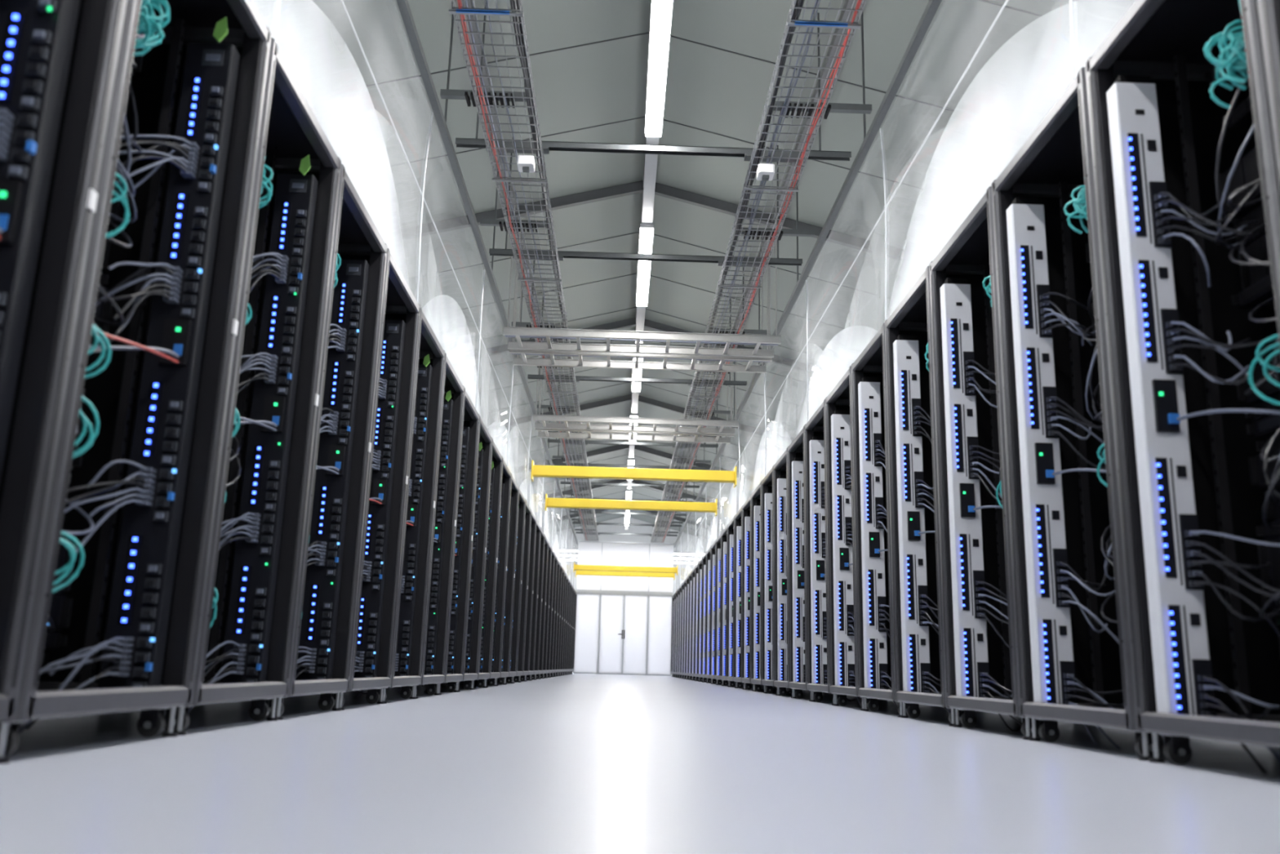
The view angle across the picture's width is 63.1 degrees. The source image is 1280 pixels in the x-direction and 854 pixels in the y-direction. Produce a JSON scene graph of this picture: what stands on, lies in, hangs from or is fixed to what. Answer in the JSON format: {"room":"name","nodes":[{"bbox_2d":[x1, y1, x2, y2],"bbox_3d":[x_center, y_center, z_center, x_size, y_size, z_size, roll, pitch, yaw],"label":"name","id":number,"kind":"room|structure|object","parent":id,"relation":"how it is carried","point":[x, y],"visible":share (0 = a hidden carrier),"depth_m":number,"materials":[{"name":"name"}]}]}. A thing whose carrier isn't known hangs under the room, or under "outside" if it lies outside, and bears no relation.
{"room":"server room","nodes":[
{"label":"server room","id":0,"kind":"room"},
{"bbox_2d":[576,540,673,595],"bbox_3d":[-0.377,3.620,26.835,2.465,1.330,0.090,2,-13,-1],"label":"wall","id":1,"kind":"structure","parent":0,"point":[589,553],"depth_m":26.84,"materials":[{"name":"white"}]},
{"bbox_2d":[573,592,600,674],"bbox_3d":[-1.344,5.224,26.450,0.614,2.020,0.060,2,-13,-1],"label":"door","id":2,"kind":"structure","parent":1,"relation":"in","point":[588,604],"depth_m":26.43,"materials":[{"name":"white"}]},
{"bbox_2d":[597,592,624,675],"bbox_3d":[-0.728,5.237,26.432,0.604,2.020,0.115,2,-13,-1],"label":"door","id":3,"kind":"structure","parent":1,"relation":"in","point":[611,605],"depth_m":26.44,"materials":[{"name":"white"}]},
{"bbox_2d":[622,593,648,675],"bbox_3d":[-0.117,5.261,26.462,0.609,2.020,0.072,2,-13,-1],"label":"door","id":4,"kind":"structure","parent":1,"relation":"in","point":[636,606],"depth_m":26.45,"materials":[{"name":"white"}]},
{"bbox_2d":[646,594,672,675],"bbox_3d":[0.500,5.281,26.477,0.614,2.020,0.060,2,-13,-1],"label":"door","id":5,"kind":"structure","parent":1,"relation":"in","point":[660,606],"depth_m":26.46,"materials":[{"name":"white"}]},
{"bbox_2d":[549,515,708,675],"bbox_3d":[-0.497,5.072,31.717,9.460,4.750,0.100,2,-13,-1],"label":"wall","id":6,"kind":"structure","parent":0,"point":[682,544],"depth_m":32.05,"materials":[{"name":"paint"}]},
{"bbox_2d":[0,672,1279,853],"bbox_3d":[-0.195,3.588,14.463,9.460,0.100,34.200,2,-13,-1],"label":"floor","id":7,"kind":"structure","parent":0,"point":[575,763],"depth_m":1.88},
{"bbox_2d":[0,0,127,722],"bbox_3d":[-1.589,-0.463,1.698,1.006,2.020,0.790,2,-13,-1],"label":"rack","id":8,"kind":"object","parent":7,"relation":"on","point":[59,59],"visible":1,"depth_m":2.00,"materials":[{"name":"grey metal"}]},
{"bbox_2d":[0,0,271,764],"bbox_3d":[-1.606,-0.291,2.480,1.006,2.003,0.790,2,-13,-1],"label":"rack","id":9,"kind":"object","parent":7,"relation":"on","point":[117,617],"visible":0.7,"depth_m":2.71,"materials":[{"name":"grey metal"}]},
{"bbox_2d":[164,37,341,735],"bbox_3d":[-1.623,-0.114,3.260,1.006,2.000,0.790,2,-13,-1],"label":"rack","id":10,"kind":"object","parent":7,"relation":"on","point":[247,633],"visible":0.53,"depth_m":3.50,"materials":[{"name":"grey metal"}]},
{"bbox_2d":[267,164,387,719],"bbox_3d":[-1.640,0.075,4.037,1.006,2.018,0.790,2,-13,-1],"label":"rack","id":11,"kind":"object","parent":7,"relation":"on","point":[322,652],"visible":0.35,"depth_m":4.28,"materials":[{"name":"grey metal"}]},
{"bbox_2d":[333,248,420,710],"bbox_3d":[-1.657,0.255,4.816,1.006,2.020,0.790,2,-13,-1],"label":"rack","id":12,"kind":"object","parent":7,"relation":"on","point":[373,646],"visible":0.22,"depth_m":5.07,"materials":[{"name":"grey metal"}]},
{"bbox_2d":[354,307,444,703],"bbox_3d":[-1.674,0.426,5.598,1.006,2.003,0.790,2,-13,-1],"label":"rack","id":13,"kind":"object","parent":7,"relation":"on","point":[420,504],"visible":0.14,"depth_m":5.86,"materials":[{"name":"grey metal"}]},
{"bbox_2d":[388,352,464,698],"bbox_3d":[-1.691,0.604,6.377,1.006,2.000,0.790,2,-13,-1],"label":"rack","id":14,"kind":"object","parent":7,"relation":"on","point":[434,660],"visible":0.15,"depth_m":6.64,"materials":[{"name":"grey metal"}]},
{"bbox_2d":[422,387,479,694],"bbox_3d":[-1.708,0.793,7.155,1.006,2.020,0.790,2,-13,-1],"label":"rack","id":15,"kind":"object","parent":7,"relation":"on","point":[463,540],"visible":0.09,"depth_m":7.43,"materials":[{"name":"grey metal"}]},
{"bbox_2d":[440,416,492,691],"bbox_3d":[-1.725,0.964,7.936,1.006,2.003,0.790,2,-13,-1],"label":"rack","id":16,"kind":"object","parent":7,"relation":"on","point":[478,549],"visible":0.11,"depth_m":8.21,"materials":[{"name":"grey metal"}]},
{"bbox_2d":[458,438,502,689],"bbox_3d":[-1.742,1.142,8.716,1.006,2.000,0.790,2,-13,-1],"label":"rack","id":17,"kind":"object","parent":7,"relation":"on","point":[495,488],"visible":0.06,"depth_m":9.00,"materials":[{"name":"grey metal"}]},
{"bbox_2d":[474,457,511,687],"bbox_3d":[-1.760,1.330,9.493,1.006,2.018,0.790,2,-13,-1],"label":"rack","id":18,"kind":"object","parent":7,"relation":"on","point":[501,568],"visible":0.09,"depth_m":9.78,"materials":[{"name":"grey metal"}]},
{"bbox_2d":[486,475,519,685],"bbox_3d":[-1.777,1.510,10.272,1.006,2.020,0.790,2,-13,-1],"label":"rack","id":19,"kind":"object","parent":7,"relation":"on","point":[513,522],"visible":0.08,"depth_m":10.57,"materials":[{"name":"grey metal"}]},
{"bbox_2d":[486,488,525,684],"bbox_3d":[-1.794,1.682,11.054,1.006,2.003,0.790,2,-13,-1],"label":"rack","id":20,"kind":"object","parent":7,"relation":"on","point":[522,500],"visible":0.07,"depth_m":11.35,"materials":[{"name":"grey metal"}]},
{"bbox_2d":[510,501,531,683],"bbox_3d":[-1.811,1.860,11.833,1.006,2.000,0.790,2,-13,-1],"label":"rack","id":21,"kind":"object","parent":7,"relation":"on","point":[524,587],"visible":0.05,"depth_m":12.13,"materials":[{"name":"grey metal"}]},
{"bbox_2d":[518,511,536,681],"bbox_3d":[-1.828,2.049,12.611,1.006,2.020,0.790,2,-13,-1],"label":"rack","id":22,"kind":"object","parent":7,"relation":"on","point":[533,520],"visible":0.07,"depth_m":12.92,"materials":[{"name":"grey metal"}]},
{"bbox_2d":[527,459,738,514],"bbox_3d":[-0.078,0.750,12.604,2.545,0.600,0.200,2,-13,-1],"label":"crossbeam","id":23,"kind":"object","parent":22,"relation":"on","point":[543,471],"visible":0.88,"depth_m":12.59,"materials":[{"name":"metal"}]},
{"bbox_2d":[513,519,541,680],"bbox_3d":[-1.845,2.220,13.392,1.006,2.003,0.790,2,-13,-1],"label":"rack","id":24,"kind":"object","parent":7,"relation":"on","point":[533,630],"visible":0.02,"depth_m":13.70,"materials":[{"name":"grey metal"}]},
{"bbox_2d":[530,528,545,679],"bbox_3d":[-1.862,2.398,14.172,1.006,2.000,0.790,2,-13,-1],"label":"rack","id":25,"kind":"object","parent":7,"relation":"on","point":[542,535],"visible":0.04,"depth_m":14.48,"materials":[{"name":"grey metal"}]},
{"bbox_2d":[535,535,548,679],"bbox_3d":[-1.879,2.586,14.949,1.006,2.018,0.790,2,-13,-1],"label":"rack","id":26,"kind":"object","parent":7,"relation":"on","point":[546,542],"visible":0.03,"depth_m":15.26,"materials":[{"name":"grey metal"}]},
{"bbox_2d":[542,493,719,537],"bbox_3d":[-0.131,1.311,15.040,2.545,0.600,0.200,2,-13,-1],"label":"crossbeam","id":27,"kind":"object","parent":26,"relation":"on","point":[569,503],"visible":0.88,"depth_m":15.02,"materials":[{"name":"metal"}]},
{"bbox_2d":[539,542,551,679],"bbox_3d":[-1.896,2.766,15.729,1.006,2.020,0.790,2,-13,-1],"label":"rack","id":28,"kind":"object","parent":7,"relation":"on","point":[549,551],"visible":0.02,"depth_m":16.04,"materials":[{"name":"grey metal"}]},
{"bbox_2d":[543,548,555,677],"bbox_3d":[-1.913,2.937,16.510,1.006,2.003,0.790,2,-13,-1],"label":"rack","id":29,"kind":"object","parent":7,"relation":"on","point":[548,646],"visible":0.02,"depth_m":16.82,"materials":[{"name":"grey metal"}]},
{"bbox_2d":[546,554,557,677],"bbox_3d":[-1.930,3.115,17.290,1.006,2.000,0.790,2,-13,-1],"label":"rack","id":30,"kind":"object","parent":7,"relation":"on","point":[555,556],"visible":0.04,"depth_m":17.59,"materials":[{"name":"grey metal"}]},
{"bbox_2d":[550,559,559,676],"bbox_3d":[-1.948,3.304,18.067,1.006,2.020,0.790,2,-13,-1],"label":"rack","id":31,"kind":"object","parent":7,"relation":"on","point":[558,562],"visible":0.03,"depth_m":18.38,"materials":[{"name":"grey metal"}]},
{"bbox_2d":[551,563,562,676],"bbox_3d":[-1.964,3.475,18.848,1.006,2.003,0.790,2,-13,-1],"label":"rack","id":32,"kind":"object","parent":7,"relation":"on","point":[561,566],"visible":0.02,"depth_m":19.16,"materials":[{"name":"grey metal"}]},
{"bbox_2d":[555,568,564,676],"bbox_3d":[-1.982,3.653,19.628,1.006,2.000,0.790,2,-13,-1],"label":"rack","id":33,"kind":"object","parent":7,"relation":"on","point":[562,573],"visible":0.03,"depth_m":19.94,"materials":[{"name":"grey metal"}]},
{"bbox_2d":[558,570,566,675],"bbox_3d":[-1.999,3.842,20.405,1.006,2.018,0.790,2,-13,-1],"label":"rack","id":34,"kind":"object","parent":7,"relation":"on","point":[565,574],"visible":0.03,"depth_m":20.72,"materials":[{"name":"grey metal"}]},
{"bbox_2d":[560,575,568,675],"bbox_3d":[-2.016,4.022,21.185,1.006,2.020,0.790,2,-13,-1],"label":"rack","id":35,"kind":"object","parent":7,"relation":"on","point":[566,580],"visible":0.02,"depth_m":21.50,"materials":[{"name":"grey metal"}]},
{"bbox_2d":[562,577,569,675],"bbox_3d":[-2.033,4.193,21.966,1.006,2.003,0.790,2,-13,-1],"label":"rack","id":36,"kind":"object","parent":7,"relation":"on","point":[568,588],"visible":0.03,"depth_m":22.27,"materials":[{"name":"grey metal"}]},
{"bbox_2d":[564,581,571,675],"bbox_3d":[-2.050,4.371,22.746,1.006,2.000,0.790,2,-13,-1],"label":"rack","id":37,"kind":"object","parent":7,"relation":"on","point":[570,593],"visible":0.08,"depth_m":23.05,"materials":[{"name":"grey metal"}]},
{"bbox_2d":[566,584,573,674],"bbox_3d":[-2.067,4.560,23.523,1.006,2.020,0.790,2,-13,-1],"label":"rack","id":38,"kind":"object","parent":7,"relation":"on","point":[571,584],"visible":0.02,"depth_m":23.84,"materials":[{"name":"grey metal"}]},
{"bbox_2d":[568,586,574,674],"bbox_3d":[-2.084,4.731,24.304,1.006,2.003,0.790,2,-13,-1],"label":"rack","id":39,"kind":"object","parent":7,"relation":"on","point":[573,587],"visible":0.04,"depth_m":24.60,"materials":[{"name":"grey metal"}]},
{"bbox_2d":[571,562,679,588],"bbox_3d":[-0.346,3.564,24.832,2.545,0.600,0.200,2,-13,-1],"label":"crossbeam","id":40,"kind":"object","parent":39,"relation":"on","point":[576,567],"visible":0.88,"depth_m":24.81,"materials":[{"name":"metal"}]},
{"bbox_2d":[569,589,575,674],"bbox_3d":[-2.101,4.909,25.084,1.006,2.000,0.790,2,-13,-1],"label":"rack","id":41,"kind":"object","parent":7,"relation":"on","point":[574,589],"visible":0.04,"depth_m":25.40,"materials":[{"name":"grey metal"}]},
{"bbox_2d":[570,591,577,674],"bbox_3d":[-2.119,5.097,25.861,1.006,2.018,0.790,2,-13,-1],"label":"rack","id":42,"kind":"object","parent":7,"relation":"on","point":[575,592],"visible":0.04,"depth_m":26.17,"materials":[{"name":"grey metal"}]},
{"bbox_2d":[573,570,675,592],"bbox_3d":[-0.373,3.856,26.098,2.545,0.600,0.200,2,-13,-1],"label":"crossbeam","id":43,"kind":"object","parent":42,"relation":"on","point":[577,572],"visible":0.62,"depth_m":26.08,"materials":[{"name":"metal"}]},
{"bbox_2d":[671,593,674,676],"bbox_3d":[1.301,5.194,25.914,1.002,2.002,0.790,2,-13,-1],"label":"rack","id":44,"kind":"object","parent":7,"relation":"on","point":[672,637],"visible":0.04,"depth_m":26.21,"materials":[{"name":"grey metal"}]},
{"bbox_2d":[672,591,675,676],"bbox_3d":[1.317,5.061,25.124,1.002,2.097,0.790,2,-13,-1],"label":"rack","id":45,"kind":"object","parent":7,"relation":"on","point":[674,596],"visible":0.02,"depth_m":25.41,"materials":[{"name":"grey metal"}]},
{"bbox_2d":[674,589,677,677],"bbox_3d":[1.335,4.850,24.352,1.002,2.032,0.790,2,-13,-1],"label":"rack","id":46,"kind":"object","parent":7,"relation":"on","point":[676,601],"visible":0.02,"depth_m":24.61,"materials":[{"name":"grey metal"}]},
{"bbox_2d":[675,586,679,677],"bbox_3d":[1.352,4.671,23.572,1.002,2.033,0.790,2,-13,-1],"label":"rack","id":47,"kind":"object","parent":7,"relation":"on","point":[677,613],"visible":0.06,"depth_m":23.85,"materials":[{"name":"grey metal"}]},
{"bbox_2d":[678,584,681,678],"bbox_3d":[1.368,4.523,22.786,1.002,2.097,0.790,2,-13,-1],"label":"rack","id":48,"kind":"object","parent":7,"relation":"on","point":[680,588],"visible":0.06,"depth_m":23.07,"materials":[{"name":"grey metal"}]},
{"bbox_2d":[680,581,684,678],"bbox_3d":[1.386,4.312,22.013,1.002,2.032,0.790,2,-13,-1],"label":"rack","id":49,"kind":"object","parent":7,"relation":"on","point":[682,584],"visible":0.09,"depth_m":22.28,"materials":[{"name":"grey metal"}]},
{"bbox_2d":[682,577,686,679],"bbox_3d":[1.403,4.133,21.234,1.002,2.033,0.790,2,-13,-1],"label":"rack","id":50,"kind":"object","parent":7,"relation":"on","point":[685,580],"visible":0.08,"depth_m":21.49,"materials":[{"name":"grey metal"}]},
{"bbox_2d":[684,574,690,679],"bbox_3d":[1.421,3.939,20.458,1.002,2.002,0.790,2,-13,-1],"label":"rack","id":51,"kind":"object","parent":7,"relation":"on","point":[687,577],"visible":0.05,"depth_m":20.72,"materials":[{"name":"grey metal"}]},
{"bbox_2d":[687,570,692,679],"bbox_3d":[1.436,3.805,19.668,1.002,2.097,0.790,2,-13,-1],"label":"rack","id":52,"kind":"object","parent":7,"relation":"on","point":[691,573],"visible":0.07,"depth_m":19.94,"materials":[{"name":"grey metal"}]},
{"bbox_2d":[690,566,695,679],"bbox_3d":[1.454,3.594,18.896,1.002,2.032,0.790,2,-13,-1],"label":"rack","id":53,"kind":"object","parent":7,"relation":"on","point":[694,569],"visible":0.06,"depth_m":19.16,"materials":[{"name":"grey metal"}]},
{"bbox_2d":[693,562,700,680],"bbox_3d":[1.471,3.416,18.116,1.002,2.033,0.790,2,-13,-1],"label":"rack","id":54,"kind":"object","parent":7,"relation":"on","point":[696,575],"visible":0.08,"depth_m":18.38,"materials":[{"name":"grey metal"}]},
{"bbox_2d":[697,558,702,681],"bbox_3d":[1.488,3.267,17.329,1.002,2.097,0.790,2,-13,-1],"label":"rack","id":55,"kind":"object","parent":7,"relation":"on","point":[700,580],"visible":0.15,"depth_m":17.60,"materials":[{"name":"grey metal"}]},
{"bbox_2d":[700,552,708,682],"bbox_3d":[1.506,3.056,16.557,1.002,2.032,0.790,2,-13,-1],"label":"rack","id":56,"kind":"object","parent":7,"relation":"on","point":[704,557],"visible":0.09,"depth_m":16.81,"materials":[{"name":"grey metal"}]},
{"bbox_2d":[704,546,722,683],"bbox_3d":[1.523,2.878,15.778,1.002,2.033,0.790,2,-13,-1],"label":"rack","id":57,"kind":"object","parent":7,"relation":"on","point":[708,552],"visible":0.07,"depth_m":16.04,"materials":[{"name":"grey metal"}]},
{"bbox_2d":[709,539,722,684],"bbox_3d":[1.540,2.683,15.002,1.002,2.002,0.790,2,-13,-1],"label":"rack","id":58,"kind":"object","parent":7,"relation":"on","point":[712,640],"visible":0.1,"depth_m":15.25,"materials":[{"name":"grey metal"}]},
{"bbox_2d":[714,533,724,684],"bbox_3d":[1.556,2.550,14.212,1.002,2.097,0.790,2,-13,-1],"label":"rack","id":59,"kind":"object","parent":7,"relation":"on","point":[717,567],"visible":0.08,"depth_m":14.47,"materials":[{"name":"grey metal"}]},
{"bbox_2d":[720,524,735,686],"bbox_3d":[1.574,2.339,13.440,1.002,2.032,0.790,2,-13,-1],"label":"rack","id":60,"kind":"object","parent":7,"relation":"on","point":[724,534],"visible":0.09,"depth_m":13.69,"materials":[{"name":"grey metal"}]},
{"bbox_2d":[726,517,743,688],"bbox_3d":[1.591,2.160,12.660,1.002,2.033,0.790,2,-13,-1],"label":"rack","id":61,"kind":"object","parent":7,"relation":"on","point":[730,582],"visible":0.11,"depth_m":12.91,"materials":[{"name":"grey metal"}]},
{"bbox_2d":[733,506,752,688],"bbox_3d":[1.607,2.012,11.873,1.002,2.097,0.790,2,-13,-1],"label":"rack","id":62,"kind":"object","parent":7,"relation":"on","point":[738,517],"visible":0.07,"depth_m":12.13,"materials":[{"name":"grey metal"}]},
{"bbox_2d":[741,494,764,690],"bbox_3d":[1.625,1.801,11.101,1.002,2.032,0.790,2,-13,-1],"label":"rack","id":63,"kind":"object","parent":7,"relation":"on","point":[746,507],"visible":0.06,"depth_m":11.35,"materials":[{"name":"grey metal"}]},
{"bbox_2d":[750,481,777,693],"bbox_3d":[1.642,1.622,10.322,1.002,2.033,0.790,2,-13,-1],"label":"rack","id":64,"kind":"object","parent":7,"relation":"on","point":[756,496],"visible":0.08,"depth_m":10.56,"materials":[{"name":"grey metal"}]},
{"bbox_2d":[760,466,791,695],"bbox_3d":[1.660,1.428,9.546,1.002,2.002,0.790,2,-13,-1],"label":"rack","id":65,"kind":"object","parent":7,"relation":"on","point":[767,560],"visible":0.12,"depth_m":9.78,"materials":[{"name":"grey metal"}]},
{"bbox_2d":[773,447,795,697],"bbox_3d":[1.676,1.294,8.756,1.002,2.097,0.790,2,-13,-1],"label":"rack","id":66,"kind":"object","parent":7,"relation":"on","point":[780,467],"visible":0.11,"depth_m":9.01,"materials":[{"name":"grey metal"}]},
{"bbox_2d":[787,426,814,701],"bbox_3d":[1.694,1.083,7.983,1.002,2.032,0.790,2,-13,-1],"label":"rack","id":67,"kind":"object","parent":7,"relation":"on","point":[796,450],"visible":0.2,"depth_m":8.22,"materials":[{"name":"grey metal"}]},
{"bbox_2d":[804,399,855,705],"bbox_3d":[1.711,0.905,7.204,1.002,2.033,0.790,2,-13,-1],"label":"rack","id":68,"kind":"object","parent":7,"relation":"on","point":[815,492],"visible":0.25,"depth_m":7.44,"materials":[{"name":"grey metal"}]},
{"bbox_2d":[825,365,868,710],"bbox_3d":[1.727,0.756,6.417,1.002,2.097,0.790,2,-13,-1],"label":"rack","id":69,"kind":"object","parent":7,"relation":"on","point":[842,604],"visible":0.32,"depth_m":6.65,"materials":[{"name":"grey metal"}]},
{"bbox_2d":[851,322,907,716],"bbox_3d":[1.745,0.545,5.645,1.002,2.032,0.790,2,-13,-1],"label":"rack","id":70,"kind":"object","parent":7,"relation":"on","point":[873,556],"visible":0.25,"depth_m":5.89,"materials":[{"name":"grey metal"}]},
{"bbox_2d":[884,266,961,726],"bbox_3d":[1.762,0.366,4.865,1.002,2.033,0.790,2,-13,-1],"label":"rack","id":71,"kind":"object","parent":7,"relation":"on","point":[915,551],"visible":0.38,"depth_m":5.11,"materials":[{"name":"grey metal"}]},
{"bbox_2d":[928,186,1039,739],"bbox_3d":[1.779,0.172,4.090,1.002,2.002,0.790,2,-13,-1],"label":"rack","id":72,"kind":"object","parent":7,"relation":"on","point":[979,629],"visible":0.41,"depth_m":4.33,"materials":[{"name":"grey metal"}]},
{"bbox_2d":[991,66,1161,760],"bbox_3d":[1.795,0.038,3.300,1.002,2.097,0.790,2,-13,-1],"label":"rack","id":73,"kind":"object","parent":7,"relation":"on","point":[1073,642],"visible":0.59,"depth_m":3.54,"materials":[{"name":"grey metal"}]},
{"bbox_2d":[1084,0,1279,773],"bbox_3d":[1.813,-0.172,2.527,1.002,2.032,0.790,2,-13,-1],"label":"rack","id":74,"kind":"object","parent":7,"relation":"on","point":[1187,191],"visible":0.99,"depth_m":2.78,"materials":[{"name":"grey metal"}]},
{"bbox_2d":[1257,0,1279,189],"bbox_3d":[1.830,-0.351,1.748,1.002,2.033,0.790,2,-13,-1],"label":"rack","id":75,"kind":"object","parent":7,"relation":"on","point":[1268,11],"visible":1,"depth_m":2.21,"materials":[{"name":"grey metal"}]},
{"bbox_2d":[270,0,1128,539],"bbox_3d":[-0.082,-0.538,15.420,9.460,1.286,34.210,2,-13,-1],"label":"ceiling","id":76,"kind":"structure","parent":0,"point":[588,59],"depth_m":8.93,"materials":[{"name":"grey"}]},
{"bbox_2d":[574,516,678,537],"bbox_3d":[-0.315,2.115,25.774,2.525,1.068,0.685,2,-13,-1],"label":"support strut","id":77,"kind":"object","parent":76,"relation":"attached to","point":[581,530],"visible":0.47,"depth_m":25.93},
{"bbox_2d":[571,484,683,527],"bbox_3d":[-0.277,1.711,24.020,2.525,1.068,0.685,2,-13,-1],"label":"support strut","id":78,"kind":"object","parent":76,"relation":"attached to","point":[578,519],"visible":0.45,"depth_m":24.18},
{"bbox_2d":[560,517,694,559],"bbox_3d":[-0.399,3.100,29.186,4.400,1.108,0.120,2,-13,-1],"label":"light strip","id":79,"kind":"object","parent":76,"relation":"hanging from","point":[561,553],"visible":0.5,"depth_m":29.04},
{"bbox_2d":[560,521,694,564],"bbox_3d":[-0.424,3.369,30.355,4.400,1.108,0.120,2,-13,-1],"label":"light strip","id":80,"kind":"object","parent":76,"relation":"hanging from","point":[686,562],"visible":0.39,"depth_m":30.21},
{"bbox_2d":[568,480,686,516],"bbox_3d":[-0.238,1.308,22.266,2.525,1.068,0.685,2,-13,-1],"label":"support strut","id":81,"kind":"object","parent":76,"relation":"attached to","point":[570,511],"visible":0.55,"depth_m":22.43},
{"bbox_2d":[551,513,706,555],"bbox_3d":[-0.373,2.831,28.017,4.400,1.108,0.120,2,-13,-1],"label":"light strip","id":82,"kind":"object","parent":76,"relation":"hanging from","point":[692,553],"visible":0.41,"depth_m":27.87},
{"bbox_2d":[564,451,694,502],"bbox_3d":[-0.200,0.904,20.513,2.525,1.068,0.685,2,-13,-1],"label":"support strut","id":83,"kind":"object","parent":76,"relation":"attached to","point":[565,493],"visible":0.45,"depth_m":20.67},
{"bbox_2d":[558,439,702,488],"bbox_3d":[-0.161,0.500,18.759,2.525,1.068,0.685,2,-13,-1],"label":"support strut","id":84,"kind":"object","parent":76,"relation":"attached to","point":[662,486],"visible":0.51,"depth_m":18.92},
{"bbox_2d":[552,408,711,470],"bbox_3d":[-0.123,0.097,17.005,2.525,1.068,0.685,2,-13,-1],"label":"support strut","id":85,"kind":"object","parent":76,"relation":"attached to","point":[562,457],"visible":0.52,"depth_m":17.16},
{"bbox_2d":[547,374,721,448],"bbox_3d":[-0.085,-0.307,15.251,2.525,1.068,0.685,2,-13,-1],"label":"support strut","id":86,"kind":"object","parent":76,"relation":"attached to","point":[587,442],"visible":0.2,"depth_m":15.42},
{"bbox_2d":[535,337,733,443],"bbox_3d":[-0.048,-0.550,13.315,2.465,1.382,0.436,2,-13,-1],"label":"cable tray","id":87,"kind":"object","parent":76,"relation":"hanging from","point":[611,436],"visible":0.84,"depth_m":13.35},
{"bbox_2d":[537,372,733,419],"bbox_3d":[-0.052,-0.643,13.790,2.525,1.068,0.685,2,-13,-1],"label":"support strut","id":88,"kind":"object","parent":76,"relation":"attached to","point":[542,406],"visible":0.34,"depth_m":13.40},
{"bbox_2d":[532,311,738,434],"bbox_3d":[-0.037,-0.669,12.798,2.465,1.382,0.456,2,-13,-1],"label":"cable tray","id":89,"kind":"object","parent":76,"relation":"hanging from","point":[543,418],"visible":0.95,"depth_m":12.58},
{"bbox_2d":[527,297,746,386],"bbox_3d":[-0.010,-1.092,11.841,2.525,1.068,0.685,2,-13,-1],"label":"support strut","id":90,"kind":"object","parent":76,"relation":"attached to","point":[539,376],"visible":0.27,"depth_m":12.01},
{"bbox_2d":[511,260,768,349],"bbox_3d":[0.018,-1.383,10.575,2.525,1.068,0.685,2,-13,-1],"label":"support strut","id":91,"kind":"object","parent":76,"relation":"attached to","point":[518,324],"visible":0.36,"depth_m":10.21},
{"bbox_2d":[508,217,772,373],"bbox_3d":[0.022,-1.286,10.119,2.465,1.382,0.436,2,-13,-1],"label":"cable tray","id":92,"kind":"object","parent":76,"relation":"hanging from","point":[552,362],"visible":0.76,"depth_m":10.14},
{"bbox_2d":[502,190,781,357],"bbox_3d":[0.033,-1.405,9.602,2.465,1.382,0.456,2,-13,-1],"label":"cable tray","id":93,"kind":"object","parent":76,"relation":"hanging from","point":[548,334],"visible":0.97,"depth_m":9.40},
{"bbox_2d":[480,137,814,266],"bbox_3d":[0.069,-1.921,8.236,2.525,1.068,0.685,2,-13,-1],"label":"support strut","id":94,"kind":"object","parent":76,"relation":"attached to","point":[483,222],"visible":0.63,"depth_m":8.40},
{"bbox_2d":[440,2,871,163],"bbox_3d":[0.108,-2.325,6.483,2.525,1.068,0.685,2,-13,-1],"label":"support strut","id":95,"kind":"object","parent":76,"relation":"attached to","point":[745,153],"visible":0.7,"depth_m":6.64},
{"bbox_2d":[395,0,1135,533],"bbox_3d":[-0.085,-0.446,15.394,9.460,1.304,34.200,2,-13,-1],"label":"rafters","id":96,"kind":"object","parent":76,"relation":"attached to","point":[413,232],"visible":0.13,"depth_m":9.95,"materials":[{"name":"metal"}]},
{"bbox_2d":[252,0,577,579],"bbox_3d":[-1.417,-0.154,12.878,0.260,2.413,28.694,2,-13,-1],"label":"wall","id":97,"kind":"structure","parent":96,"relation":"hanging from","point":[344,120],"depth_m":5.16,"materials":[{"name":"plastic"}]},
{"bbox_2d":[624,0,672,529],"bbox_3d":[-0.029,-1.058,12.914,0.112,1.075,28.890,2,-13,-1],"label":"ceiling light strip","id":98,"kind":"object","parent":96,"relation":"attached to","point":[661,10],"visible":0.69,"depth_m":7.02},
{"bbox_2d":[673,0,1128,585],"bbox_3d":[1.306,-0.070,12.918,0.260,2.412,28.694,2,-13,-1],"label":"wall","id":99,"kind":"structure","parent":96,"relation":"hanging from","point":[1007,116],"depth_m":5.03,"materials":[{"name":"plastic"}]},
{"bbox_3d":[0.223,-3.536,1.221,2.525,1.068,0.685,2,-13,-1],"label":"support strut","id":100,"kind":"object","parent":76,"relation":"attached to","visible":0},
{"bbox_2d":[448,0,599,541],"bbox_3d":[-0.918,-0.261,12.863,0.360,0.085,27.993,2,-13,-1],"label":"cable tray","id":101,"kind":"object","parent":100,"relation":"hanging from","point":[519,26],"visible":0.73,"depth_m":6.80,"materials":[{"name":"metal"}]},
{"bbox_2d":[517,155,535,173],"bbox_3d":[-0.707,-1.631,6.477,0.100,0.092,0.120,2,-13,-1],"label":"sensor box","id":102,"kind":"object","parent":101,"relation":"attached to","point":[526,163],"visible":1,"depth_m":6.43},
{"bbox_2d":[650,0,866,542],"bbox_3d":[0.731,-0.210,12.887,0.360,0.085,27.993,2,-13,-1],"label":"cable tray","id":103,"kind":"object","parent":100,"relation":"hanging from","point":[793,21],"visible":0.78,"depth_m":6.73,"materials":[{"name":"metal"}]},
{"bbox_2d":[756,163,774,181],"bbox_3d":[0.783,-1.586,6.499,0.100,0.092,0.120,2,-13,-1],"label":"sensor box","id":104,"kind":"object","parent":103,"relation":"attached to","point":[765,171],"visible":1,"depth_m":6.45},
{"bbox_2d":[724,217,912,524],"bbox_3d":[2.250,-0.258,13.759,0.112,0.958,30.800,2,-13,-1],"label":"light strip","id":105,"kind":"object","parent":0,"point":[911,218],"visible":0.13,"depth_m":12.98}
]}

